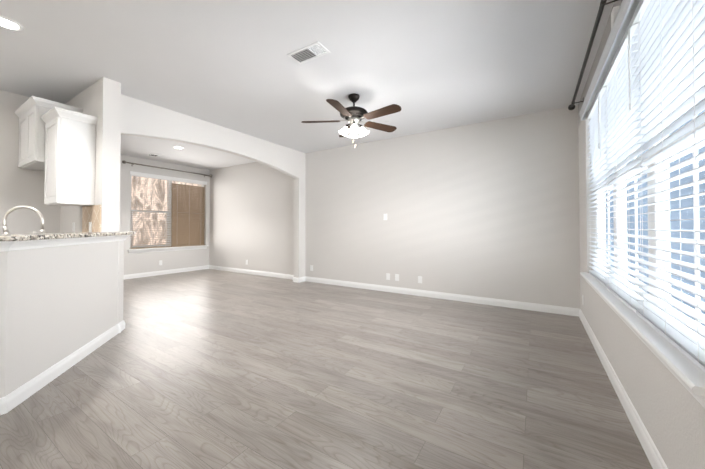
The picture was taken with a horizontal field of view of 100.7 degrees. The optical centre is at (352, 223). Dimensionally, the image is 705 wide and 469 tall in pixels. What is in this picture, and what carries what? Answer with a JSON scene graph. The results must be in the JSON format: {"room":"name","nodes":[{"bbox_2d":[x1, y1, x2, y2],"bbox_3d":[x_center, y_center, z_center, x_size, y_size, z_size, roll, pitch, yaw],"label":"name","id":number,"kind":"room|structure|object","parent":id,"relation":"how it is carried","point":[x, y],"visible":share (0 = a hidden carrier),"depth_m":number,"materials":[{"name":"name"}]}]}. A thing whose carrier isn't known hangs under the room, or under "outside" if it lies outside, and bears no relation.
{"room":"empty living room","nodes":[
{"label":"empty living room","id":0,"kind":"room"},
{"bbox_2d":[0,90,60,234],"bbox_3d":[-5.035,-0.191,1.966,0.160,2.740,4.415,0,-1,32],"label":"wall","id":1,"kind":"structure","parent":0,"point":[21,187],"depth_m":3.48,"materials":[{"name":"beige paint"}]},
{"bbox_2d":[60,77,120,323],"bbox_3d":[-4.278,-0.161,4.190,3.980,2.740,0.158,0,-1,32],"label":"wall pillar","id":2,"kind":"structure","parent":0,"point":[100,99],"depth_m":3.15,"materials":[{"name":"beige paint"}]},
{"bbox_2d":[15,96,82,170],"bbox_3d":[-3.592,-0.992,3.436,0.840,0.669,0.406,0,-1,32],"label":"upper cabinet","id":3,"kind":"object","parent":2,"relation":"attached to","point":[30,111],"visible":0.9,"depth_m":3.20,"materials":[{"name":"white paint"}]},
{"bbox_2d":[41,107,97,206],"bbox_3d":[-3.047,-0.669,3.133,0.500,0.948,0.333,0,-1,32],"label":"upper cabinet","id":4,"kind":"object","parent":2,"relation":"attached to","point":[70,137],"visible":1,"depth_m":3.04,"materials":[{"name":"white paint"}]},
{"bbox_2d":[120,155,209,274],"bbox_3d":[-4.937,-0.126,6.733,0.160,2.740,3.765,0,-1,32],"label":"wall","id":5,"kind":"structure","parent":0,"point":[134,263],"depth_m":6.97,"materials":[{"name":"beige paint"}]},
{"bbox_2d":[130,176,203,247],"bbox_3d":[-4.599,-0.273,7.340,0.060,1.750,1.760,0,-1,32],"label":"window","id":6,"kind":"structure","parent":5,"relation":"in","point":[169,213],"depth_m":7.29,"materials":[{"name":"white"}]},
{"bbox_2d":[130,175,171,248],"bbox_3d":[-4.769,-0.260,6.928,0.056,1.703,0.865,0,-1,32],"label":"window blind","id":7,"kind":"object","parent":6,"relation":"attached to","point":[150,219],"visible":0.79,"depth_m":6.89,"materials":[{"name":"beige plastic"}]},
{"bbox_2d":[131,176,200,244],"bbox_3d":[-4.599,-0.273,7.340,0.004,1.750,1.760,0,-1,32],"label":"window panel","id":8,"kind":"object","parent":6,"relation":"attached to","point":[150,205],"depth_m":6.97,"materials":[{"name":"clear glass"}]},
{"bbox_2d":[171,180,204,246],"bbox_3d":[-4.302,-0.250,7.672,0.056,1.703,0.865,0,-1,32],"label":"window blind","id":9,"kind":"object","parent":6,"relation":"attached to","point":[183,227],"visible":0.96,"depth_m":7.64,"materials":[{"name":"beige wood"}]},
{"bbox_2d":[122,160,211,176],"bbox_3d":[-4.467,-1.312,7.224,0.131,0.086,2.072,0,-1,32],"label":"curtain rod","id":10,"kind":"object","parent":5,"relation":"attached to","point":[132,164],"visible":0.98,"depth_m":6.99,"materials":[{"name":"brown metal"}]},
{"bbox_2d":[124,265,209,279],"bbox_3d":[-4.869,1.193,6.657,0.016,0.101,3.390,0,-1,32],"label":"baseboard","id":11,"kind":"structure","parent":5,"relation":"attached to","point":[130,276],"depth_m":7.09,"materials":[{"name":"white wood"}]},
{"bbox_2d":[127,245,208,253],"bbox_3d":[-4.512,0.644,7.273,0.145,0.094,1.860,0,-1,32],"label":"window sill","id":12,"kind":"structure","parent":5,"relation":"attached to","point":[145,250],"depth_m":7.13,"materials":[{"name":"white wood"}]},
{"bbox_2d":[130,171,206,184],"bbox_3d":[-4.494,-1.112,7.285,0.042,0.078,1.812,0,-1,32],"label":"valance","id":13,"kind":"object","parent":5,"relation":"attached to","point":[164,177],"visible":0.98,"depth_m":7.15,"materials":[{"name":"white"}]},
{"bbox_2d":[121,94,304,277],"bbox_3d":[-1.975,-0.152,4.850,0.140,2.740,3.407,0,-1,32],"label":"wall","id":14,"kind":"structure","parent":0,"point":[139,118],"depth_m":4.62,"materials":[{"name":"beige paint"}]},
{"bbox_2d":[0,0,613,169],"bbox_3d":[-2.639,-1.613,2.587,8.960,0.120,8.780,0,-1,32],"label":"ceiling","id":15,"kind":"structure","parent":0,"point":[428,65],"depth_m":2.78,"materials":[{"name":"white paint"}]},
{"bbox_2d":[0,15,23,31],"bbox_3d":[-2.697,-1.553,2.268,0.196,0.008,0.196,0,-1,32],"label":"recessed light","id":16,"kind":"object","parent":15,"relation":"in","point":[9,24],"visible":1,"depth_m":2.29,"materials":[{"name":"white"}]},
{"bbox_2d":[148,153,161,156],"bbox_3d":[-4.355,-1.495,6.418,0.280,0.010,0.190,0,-1,32],"label":"ceiling vent","id":17,"kind":"object","parent":15,"relation":"in","point":[154,155],"visible":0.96,"depth_m":6.44,"materials":[{"name":"white metal"}]},
{"bbox_2d":[287,41,329,64],"bbox_3d":[-0.403,-1.546,2.666,0.365,0.010,0.182,0,-1,32],"label":"ceiling vent","id":18,"kind":"object","parent":15,"relation":"in","point":[315,50],"visible":1,"depth_m":2.66,"materials":[{"name":"white metal"}]},
{"bbox_2d":[301,93,400,146],"bbox_3d":[0.030,-1.222,3.488,1.217,0.637,1.223,0,-1,32],"label":"ceiling fan","id":19,"kind":"object","parent":15,"relation":"hanging from","point":[353,115],"visible":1,"depth_m":3.45,"materials":[{"name":"brown wood"}]},
{"bbox_2d":[0,269,652,468],"bbox_3d":[-2.639,1.247,2.548,8.960,0.120,8.780,0,-1,32],"label":"floor","id":20,"kind":"structure","parent":0,"point":[208,369],"depth_m":2.07,"materials":[{"name":"laminate"}]},
{"bbox_2d":[0,251,11,397],"bbox_3d":[-2.532,0.638,1.362,0.150,1.065,1.170,0,-1,32],"label":"wall","id":21,"kind":"structure","parent":20,"relation":"on","point":[5,256],"depth_m":1.82,"materials":[{"name":"beige paint"}]},
{"bbox_2d":[0,394,9,414],"bbox_3d":[-2.460,1.120,1.314,0.016,0.101,1.177,0,-1,32],"label":"baseboard","id":22,"kind":"structure","parent":21,"relation":"attached to","point":[4,401],"depth_m":1.80,"materials":[{"name":"white wood"}]},
{"bbox_2d":[0,241,16,251],"bbox_3d":[-2.445,0.137,1.325,0.045,0.064,1.190,0,-1,32],"label":"trim","id":23,"kind":"structure","parent":21,"relation":"attached to","point":[4,245],"depth_m":1.81,"materials":[{"name":"white wood"}]},
{"bbox_2d":[12,240,123,391],"bbox_3d":[-2.512,0.655,2.608,1.080,1.065,1.097,0,-1,32],"label":"wall","id":24,"kind":"structure","parent":20,"relation":"on","point":[59,303],"depth_m":2.29,"materials":[{"name":"beige paint"}]},
{"bbox_2d":[9,320,124,410],"bbox_3d":[-2.422,1.137,2.598,1.260,0.101,1.053,0,-1,32],"label":"baseboard","id":25,"kind":"structure","parent":24,"relation":"attached to","point":[17,397],"depth_m":2.26,"materials":[{"name":"white wood"}]},
{"bbox_2d":[0,232,135,240],"bbox_3d":[-2.701,0.098,2.145,1.460,0.033,2.305,0,-1,32],"label":"countertop","id":26,"kind":"structure","parent":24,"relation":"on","point":[20,237],"depth_m":2.13,"materials":[{"name":"stone"}]},
{"bbox_2d":[16,235,129,249],"bbox_3d":[-2.417,0.155,2.632,1.290,0.064,1.094,0,-1,32],"label":"trim","id":27,"kind":"structure","parent":24,"relation":"attached to","point":[19,245],"depth_m":2.30,"materials":[{"name":"white wood"}]},
{"bbox_2d":[82,205,100,231],"bbox_3d":[-2.864,0.044,3.198,0.527,0.473,0.013,0,-1,32],"label":"tile backsplash","id":28,"kind":"structure","parent":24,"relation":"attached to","point":[92,213],"depth_m":3.17,"materials":[{"name":"tile"}]},
{"bbox_2d":[89,222,91,231],"bbox_3d":[-2.868,0.046,3.190,0.072,0.116,0.008,0,-1,32],"label":"electrical outlet","id":29,"kind":"object","parent":28,"relation":"attached to","point":[90,226],"visible":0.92,"depth_m":3.18,"materials":[{"name":"white plastic"}]},
{"bbox_2d":[209,105,579,308],"bbox_3d":[-0.477,-0.136,6.015,8.480,2.740,0.160,0,-1,32],"label":"wall","id":30,"kind":"structure","parent":0,"point":[487,209],"depth_m":4.79,"materials":[{"name":"beige paint"}]},
{"bbox_2d":[210,265,301,280],"bbox_3d":[-2.544,1.200,7.190,3.330,0.101,0.016,0,-1,32],"label":"baseboard","id":31,"kind":"structure","parent":30,"relation":"attached to","point":[286,276],"depth_m":7.00,"materials":[{"name":"white wood"}]},
{"bbox_2d":[302,277,577,315],"bbox_3d":[0.946,1.170,5.001,4.630,0.101,0.016,0,-1,32],"label":"baseboard","id":32,"kind":"structure","parent":30,"relation":"attached to","point":[448,296],"depth_m":4.56,"materials":[{"name":"white wood"}]},
{"bbox_2d":[578,0,704,468],"bbox_3d":[0.885,-0.213,0.357,0.160,2.740,8.380,0,-1,32],"label":"wall","id":33,"kind":"structure","parent":0,"point":[669,408],"depth_m":1.70,"materials":[{"name":"beige paint"}]},
{"bbox_2d":[568,0,621,109],"bbox_3d":[1.662,-1.440,1.887,0.131,0.086,4.042,0,-1,32],"label":"curtain rod","id":34,"kind":"object","parent":33,"relation":"attached to","point":[603,3],"visible":0.96,"depth_m":2.38,"materials":[{"name":"grey metal"}]},
{"bbox_2d":[579,0,633,120],"bbox_3d":[1.867,-1.219,2.128,0.062,0.090,2.768,0,-1,32],"label":"valance","id":35,"kind":"object","parent":33,"relation":"attached to","point":[622,13],"visible":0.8,"depth_m":2.03,"materials":[{"name":"grey"}]},
{"bbox_2d":[611,5,619,28],"bbox_3d":[1.760,-1.376,1.955,0.036,0.110,0.090,0,-1,32],"label":"sensor","id":36,"kind":"object","parent":33,"relation":"attached to","point":[615,10],"visible":0.65,"depth_m":1.93,"materials":[{"name":"white plastic"}]},
{"bbox_2d":[578,308,667,468],"bbox_3d":[0.810,1.107,0.386,0.016,0.101,7.980,0,-1,32],"label":"baseboard","id":37,"kind":"structure","parent":33,"relation":"attached to","point":[653,455],"depth_m":1.76,"materials":[{"name":"white wood"}]},
{"bbox_2d":[580,272,704,407],"bbox_3d":[1.896,0.584,2.085,0.145,0.094,2.800,0,-1,32],"label":"window sill","id":38,"kind":"structure","parent":33,"relation":"attached to","point":[686,372],"depth_m":1.26,"materials":[{"name":"white wood"}]},
{"bbox_2d":[596,115,704,337],"bbox_3d":[1.982,-0.360,2.044,0.060,1.800,2.700,0,-1,32],"label":"window","id":39,"kind":"structure","parent":33,"relation":"in","point":[651,225],"depth_m":1.64,"materials":[{"name":"white"}]},
{"bbox_2d":[587,82,612,286],"bbox_3d":[2.391,-0.328,2.850,0.071,1.748,0.884,0,-1,32],"label":"window blind","id":40,"kind":"object","parent":39,"relation":"attached to","point":[596,116],"visible":0.85,"depth_m":2.77,"materials":[{"name":"white plastic"}]},
{"bbox_2d":[603,19,646,313],"bbox_3d":[1.913,-0.338,2.087,0.071,1.748,0.884,0,-1,32],"label":"window blind","id":41,"kind":"object","parent":39,"relation":"attached to","point":[621,108],"visible":0.9,"depth_m":1.98,"materials":[{"name":"white plastic"}]},
{"bbox_2d":[601,88,704,319],"bbox_3d":[1.982,-0.360,2.044,0.004,1.800,2.700,0,-1,32],"label":"window panel","id":42,"kind":"object","parent":39,"relation":"attached to","point":[665,224],"depth_m":1.49,"materials":[{"name":"clear glass"}]},
{"bbox_2d":[632,0,704,371],"bbox_3d":[1.441,-0.349,1.321,0.056,1.748,0.884,0,-1,32],"label":"window blind","id":43,"kind":"object","parent":39,"relation":"attached to","point":[670,47],"visible":1,"depth_m":1.29,"materials":[{"name":"white plastic"}]},
{"bbox_3d":[-2.929,0.741,1.934,1.122,0.875,1.720,0,-1,32],"label":"base cabinet","id":44,"kind":"object","parent":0,"visible":0},
{"bbox_3d":[-2.933,0.284,1.941,1.130,0.035,1.717,0,-1,32],"label":"countertop","id":45,"kind":"structure","parent":44,"relation":"on","visible":0},
{"bbox_2d":[2,206,45,233],"bbox_3d":[-2.912,0.059,2.603,0.270,0.432,0.246,0,-1,32],"label":"faucet","id":46,"kind":"object","parent":45,"relation":"on","point":[5,226],"visible":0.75,"depth_m":2.60,"materials":[{"name":"silver metal"}]},
{"label":"outside","id":47,"kind":"structure","parent":0,"visible":0},
{"bbox_2d":[131,176,200,245],"bbox_3d":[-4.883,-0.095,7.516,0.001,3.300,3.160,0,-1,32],"label":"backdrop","id":48,"kind":"structure","parent":47,"point":[143,223],"depth_m":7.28,"materials":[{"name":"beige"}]},
{"bbox_2d":[606,72,704,325],"bbox_3d":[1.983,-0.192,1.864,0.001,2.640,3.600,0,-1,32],"label":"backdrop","id":49,"kind":"structure","parent":47,"point":[683,202],"depth_m":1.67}
]}

